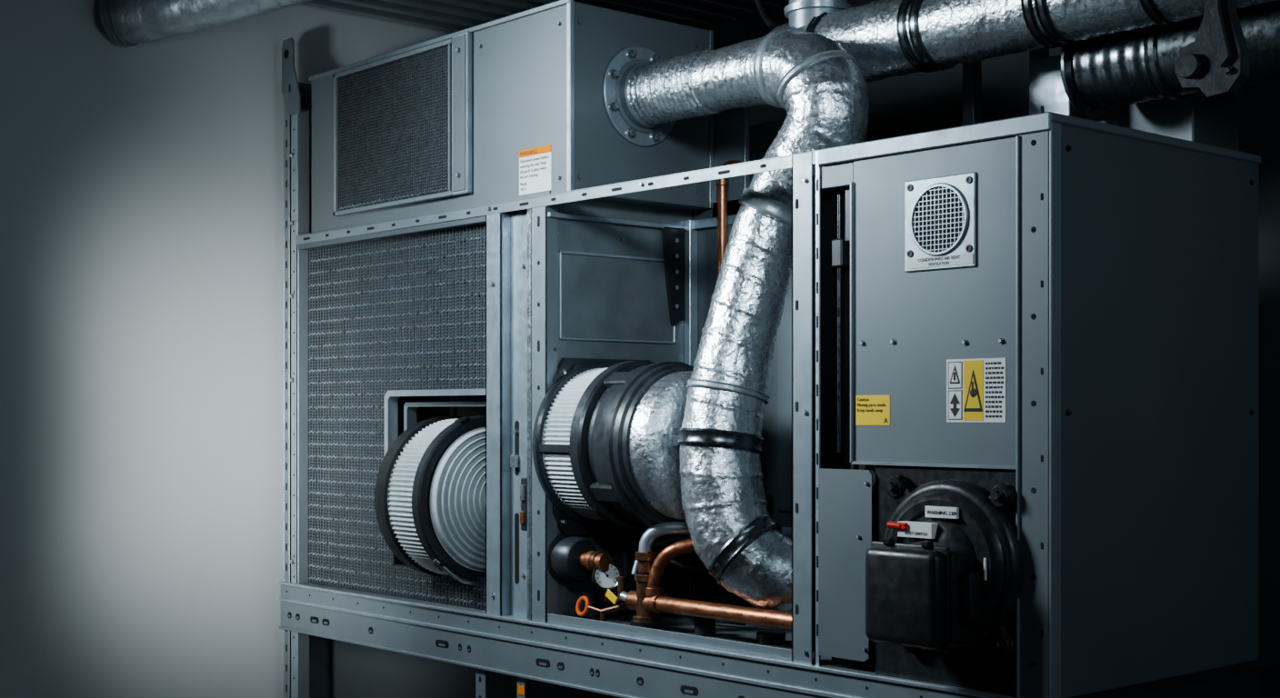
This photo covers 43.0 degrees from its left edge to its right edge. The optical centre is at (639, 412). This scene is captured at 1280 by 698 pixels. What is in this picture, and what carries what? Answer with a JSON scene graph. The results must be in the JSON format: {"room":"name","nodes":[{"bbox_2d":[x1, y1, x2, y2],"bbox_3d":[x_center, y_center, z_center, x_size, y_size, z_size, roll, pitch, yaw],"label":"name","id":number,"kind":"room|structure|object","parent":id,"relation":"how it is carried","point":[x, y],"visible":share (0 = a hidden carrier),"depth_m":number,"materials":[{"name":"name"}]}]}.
{"room":"plant room","nodes":[
{"label":"plant room","id":0,"kind":"room"},
{"bbox_2d":[0,0,451,697],"bbox_3d":[-2.498,-0.050,5.192,6.100,3.100,0.100,0,0,-41],"label":"wall","id":1,"kind":"structure","parent":0,"point":[142,185],"depth_m":5.76,"materials":[{"name":"paint"}]},
{"bbox_2d":[300,0,789,32],"bbox_3d":[-0.321,-1.623,2.713,6.100,0.155,6.700,0,0,-41],"label":"ceiling","id":2,"kind":"structure","parent":0,"point":[447,15],"depth_m":6.26,"materials":[{"name":"paint"}]},
{"bbox_2d":[100,0,311,47],"bbox_3d":[-1.299,-1.497,5.567,1.134,0.427,0.208,0,0,14],"label":"duct","id":3,"kind":"object","parent":2,"relation":"attached to","point":[126,23],"visible":1,"depth_m":5.58,"materials":[{"name":"metal"}]},
{"bbox_2d":[754,0,777,29],"bbox_3d":[0.371,-1.376,4.988,0.024,0.452,0.242,0,0,-15],"label":"cable","id":4,"kind":"object","parent":2,"relation":"hanging from","point":[769,22],"visible":0.99,"depth_m":4.94,"materials":[{"name":"black plastic"}]},
{"bbox_2d":[962,47,1049,125],"bbox_3d":[1.236,-1.150,4.480,0.130,0.900,0.900,0,0,-41],"label":"support strut","id":5,"kind":"object","parent":2,"relation":"attached to","point":[972,72],"visible":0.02,"depth_m":4.70,"materials":[{"name":"metal"}]},
{"bbox_2d":[770,0,1279,82],"bbox_3d":[1.113,-1.266,4.066,0.228,0.669,2.040,0,0,-41],"label":"duct","id":6,"kind":"object","parent":2,"relation":"hanging from","point":[885,38],"visible":0.84,"depth_m":4.26,"materials":[{"name":"metal"}]},
{"bbox_2d":[1060,0,1279,118],"bbox_3d":[1.539,-0.902,3.854,0.256,0.256,1.100,0,0,-41],"label":"duct","id":7,"kind":"object","parent":6,"relation":"attached to","point":[1100,74],"visible":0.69,"depth_m":4.05,"materials":[{"name":"silver metal"}]},
{"bbox_2d":[1174,0,1249,99],"bbox_3d":[1.282,-1.155,3.662,0.060,0.890,0.160,0,0,-41],"label":"bracket","id":8,"kind":"object","parent":2,"relation":"hanging from","point":[1216,64],"visible":1,"depth_m":3.63,"materials":[{"name":"metal"}]},
{"bbox_2d":[590,0,1279,697],"bbox_3d":[1.966,-0.050,4.656,0.100,3.100,6.600,0,0,-41],"label":"wall","id":9,"kind":"structure","parent":0,"point":[920,102],"depth_m":4.78,"materials":[{"name":"paint"}]},
{"bbox_3d":[-0.321,1.550,2.713,6.100,0.100,6.700,0,0,-41],"label":"floor","id":10,"kind":"structure","parent":0,"visible":0},
{"bbox_2d":[278,37,1016,697],"bbox_3d":[0.002,0.058,4.987,0.630,2.885,3.370,0,0,-41],"label":"frame","id":11,"kind":"object","parent":10,"relation":"on","point":[391,326],"visible":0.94,"depth_m":5.15,"materials":[{"name":"metal"}]},
{"bbox_2d":[374,415,485,586],"bbox_3d":[-0.535,0.283,5.292,0.545,0.550,0.373,0,0,-41],"label":"filter","id":12,"kind":"object","parent":11,"relation":"attached to","point":[457,491],"visible":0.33,"depth_m":5.14,"materials":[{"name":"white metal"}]},
{"bbox_2d":[518,685,524,695],"bbox_3d":[-0.362,0.846,4.955,0.001,0.028,0.033,0,0,-41],"label":"label","id":13,"kind":"object","parent":11,"relation":"attached to","point":[521,689],"visible":1,"depth_m":4.96,"materials":[{"name":"orange paper"}]},
{"bbox_2d":[546,533,612,584],"bbox_3d":[-0.163,0.440,4.845,0.156,0.156,0.190,0,0,-41],"label":"vessel","id":14,"kind":"object","parent":11,"relation":"attached to","point":[570,559],"visible":0.98,"depth_m":4.83,"materials":[{"name":"black metal"}]},
{"bbox_2d":[309,0,867,232],"bbox_3d":[-0.263,-0.924,5.534,0.937,0.608,1.905,0,0,-44],"label":"housing","id":15,"kind":"object","parent":11,"relation":"attached to","point":[441,124],"visible":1,"depth_m":5.14,"materials":[{"name":"grey paint"}]},
{"bbox_2d":[519,144,551,195],"bbox_3d":[-0.319,-0.737,4.938,0.002,0.137,0.160,0,0,-41],"label":"label","id":16,"kind":"object","parent":15,"relation":"attached to","point":[535,164],"visible":1,"depth_m":4.93,"materials":[{"name":"white paper"}]},
{"bbox_2d":[602,28,869,612],"bbox_3d":[0.250,-0.280,4.587,0.459,1.684,0.932,0,0,-41],"label":"duct","id":17,"kind":"object","parent":15,"relation":"attached to","point":[821,86],"visible":0.92,"depth_m":4.39,"materials":[{"name":"metal"}]},
{"bbox_2d":[575,589,627,621],"bbox_3d":[-0.116,0.569,4.770,0.216,0.112,0.055,0,0,38],"label":"valve","id":18,"kind":"object","parent":11,"relation":"attached to","point":[609,595],"visible":0.87,"depth_m":4.77,"materials":[{"name":"orange plastic"}]},
{"bbox_2d":[532,360,693,529],"bbox_3d":[0.023,0.095,4.807,0.500,0.500,0.478,0,0,-41],"label":"filter","id":19,"kind":"object","parent":11,"relation":"attached to","point":[608,451],"visible":0.68,"depth_m":4.64,"materials":[{"name":"grey plastic"}]},
{"bbox_2d":[617,520,791,644],"bbox_3d":[0.320,0.469,4.532,0.354,0.316,0.866,0,0,-41],"label":"pipe manifold","id":20,"kind":"object","parent":11,"relation":"on","point":[648,599],"visible":0.73,"depth_m":4.62,"materials":[{"name":"orange metal"}]},
{"bbox_2d":[592,560,628,601],"bbox_3d":[-0.087,0.496,4.789,0.107,0.119,0.046,0,0,4],"label":"pressure gauge","id":21,"kind":"object","parent":20,"relation":"attached to","point":[603,580],"visible":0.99,"depth_m":4.78,"materials":[{"name":"metal"}]},
{"bbox_2d":[715,160,741,278],"bbox_3d":[0.290,-0.248,5.087,0.132,1.096,0.060,0,0,-41],"label":"riser pipe","id":22,"kind":"object","parent":11,"relation":"attached to","point":[722,185],"visible":0.33,"depth_m":5.04,"materials":[{"name":"metal"}]},
{"bbox_2d":[812,105,1279,697],"bbox_3d":[1.175,0.405,4.103,1.219,2.190,1.015,0,0,-41],"label":"tall cabinet","id":23,"kind":"object","parent":10,"relation":"on","point":[1114,277],"visible":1,"depth_m":3.78,"materials":[{"name":"grey metal"}]},
{"bbox_2d":[855,395,889,425],"bbox_3d":[0.559,-0.006,3.902,0.002,0.072,0.106,0,0,-41],"label":"label","id":24,"kind":"object","parent":23,"relation":"attached to","point":[870,410],"visible":1,"depth_m":3.90,"materials":[{"name":"yellow paper"}]},
{"bbox_2d":[904,171,975,272],"bbox_3d":[0.689,-0.437,3.746,0.012,0.214,0.204,0,0,-41],"label":"vent plate","id":25,"kind":"object","parent":23,"relation":"attached to","point":[940,212],"visible":1,"depth_m":3.74,"materials":[{"name":"metal"}]},
{"bbox_2d":[865,475,1023,657],"bbox_3d":[0.659,0.354,3.667,0.168,0.415,0.384,0,0,-41],"label":"motor","id":26,"kind":"object","parent":23,"relation":"attached to","point":[945,574],"visible":1,"depth_m":3.60,"materials":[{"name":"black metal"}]},
{"bbox_2d":[946,358,1005,422],"bbox_3d":[0.758,-0.050,3.674,0.004,0.144,0.164,0,0,-41],"label":"label","id":27,"kind":"object","parent":23,"relation":"attached to","point":[975,388],"visible":1,"depth_m":3.67,"materials":[{"name":"white paper"}]},
{"bbox_2d":[1029,54,1239,150],"bbox_3d":[1.337,-0.830,4.402,0.380,0.340,0.410,0,0,-41],"label":"enclosure","id":28,"kind":"object","parent":23,"relation":"on","point":[1197,117],"visible":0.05,"depth_m":4.33,"materials":[{"name":"metal"}]}
]}

